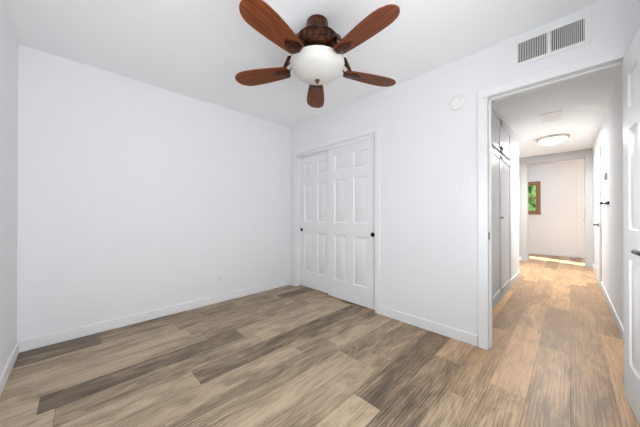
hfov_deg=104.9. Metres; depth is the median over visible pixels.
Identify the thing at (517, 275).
baseboard
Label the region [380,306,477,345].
baseboard
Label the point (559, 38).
air vent
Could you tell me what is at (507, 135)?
tall cabinet
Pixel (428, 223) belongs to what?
wall
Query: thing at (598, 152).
door frame
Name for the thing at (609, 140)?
wall
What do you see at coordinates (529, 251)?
baseboard
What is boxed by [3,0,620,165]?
ceiling
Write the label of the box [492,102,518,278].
wall
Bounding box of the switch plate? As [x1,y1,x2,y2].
[460,179,468,192]
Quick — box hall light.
[536,134,569,144]
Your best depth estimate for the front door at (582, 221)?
6.13 m
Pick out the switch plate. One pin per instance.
(464, 186)
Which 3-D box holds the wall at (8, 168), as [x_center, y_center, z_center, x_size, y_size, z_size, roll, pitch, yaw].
[-1.218,-0.122,0.668,0.120,2.470,3.700,0,0,-45]
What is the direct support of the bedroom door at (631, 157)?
in the wall at (428, 223)
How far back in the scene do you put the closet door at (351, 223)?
3.00 m
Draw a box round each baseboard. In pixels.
[0,340,23,395]
[24,279,291,350]
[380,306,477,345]
[510,270,519,286]
[528,250,576,257]
[601,282,623,341]
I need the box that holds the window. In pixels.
[528,181,540,213]
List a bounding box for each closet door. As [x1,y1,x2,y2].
[300,150,327,292]
[328,138,374,309]
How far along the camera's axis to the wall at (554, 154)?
5.85 m
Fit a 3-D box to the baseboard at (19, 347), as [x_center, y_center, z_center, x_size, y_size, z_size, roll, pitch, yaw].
[-1.171,1.047,0.709,0.013,0.092,3.460,0,0,-45]
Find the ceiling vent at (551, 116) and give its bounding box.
[540,110,561,122]
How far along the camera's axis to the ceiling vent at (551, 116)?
3.38 m
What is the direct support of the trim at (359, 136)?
attached to the wall at (428, 223)
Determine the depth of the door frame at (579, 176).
6.18 m
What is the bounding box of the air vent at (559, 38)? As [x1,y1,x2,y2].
[513,12,590,67]
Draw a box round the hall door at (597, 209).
[593,155,598,282]
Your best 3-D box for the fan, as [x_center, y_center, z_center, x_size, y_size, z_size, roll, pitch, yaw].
[-0.006,-1.127,1.691,1.236,0.432,1.218,0,0,-45]
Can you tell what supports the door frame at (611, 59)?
attached to the wall at (428, 223)
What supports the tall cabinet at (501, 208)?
on the floor
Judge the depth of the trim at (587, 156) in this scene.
5.18 m
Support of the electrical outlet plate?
attached to the wall at (135, 197)
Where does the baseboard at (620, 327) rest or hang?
attached to the wall at (609, 140)
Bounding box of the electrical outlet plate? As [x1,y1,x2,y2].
[218,272,223,281]
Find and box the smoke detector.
[449,95,465,110]
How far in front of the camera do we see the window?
6.83 m
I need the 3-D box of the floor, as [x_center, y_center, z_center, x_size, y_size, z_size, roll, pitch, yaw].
[2.859,1.135,3.791,10.600,0.060,5.400,0,0,-45]
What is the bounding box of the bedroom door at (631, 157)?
[623,29,639,424]
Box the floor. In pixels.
[0,253,639,426]
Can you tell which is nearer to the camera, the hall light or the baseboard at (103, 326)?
the baseboard at (103, 326)
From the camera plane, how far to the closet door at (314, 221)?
3.55 m
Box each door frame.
[477,44,630,349]
[577,174,583,257]
[595,146,601,286]
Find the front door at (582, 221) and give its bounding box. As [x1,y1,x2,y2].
[581,177,584,257]
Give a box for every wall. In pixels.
[0,0,17,375]
[17,44,289,340]
[290,0,639,334]
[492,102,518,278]
[519,149,592,256]
[528,160,583,257]
[593,67,623,326]
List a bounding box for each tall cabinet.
[492,106,503,309]
[504,123,510,294]
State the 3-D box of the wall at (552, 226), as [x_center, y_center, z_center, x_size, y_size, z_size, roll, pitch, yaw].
[6.282,-0.099,6.533,0.120,2.470,3.500,0,0,-45]
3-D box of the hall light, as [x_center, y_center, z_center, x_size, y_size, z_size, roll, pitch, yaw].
[4.087,-1.275,4.321,0.430,0.115,0.430,0,0,-45]
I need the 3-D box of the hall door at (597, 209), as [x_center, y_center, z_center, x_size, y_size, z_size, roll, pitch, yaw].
[4.497,0.084,4.013,0.760,2.020,0.070,0,0,-45]
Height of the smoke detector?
0.128 m
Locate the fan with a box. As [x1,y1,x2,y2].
[235,0,399,107]
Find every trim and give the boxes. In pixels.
[293,126,379,313]
[521,151,592,267]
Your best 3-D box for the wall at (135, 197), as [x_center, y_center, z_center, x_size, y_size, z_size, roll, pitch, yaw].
[-1.133,-0.112,3.262,3.640,2.470,0.120,0,0,-45]

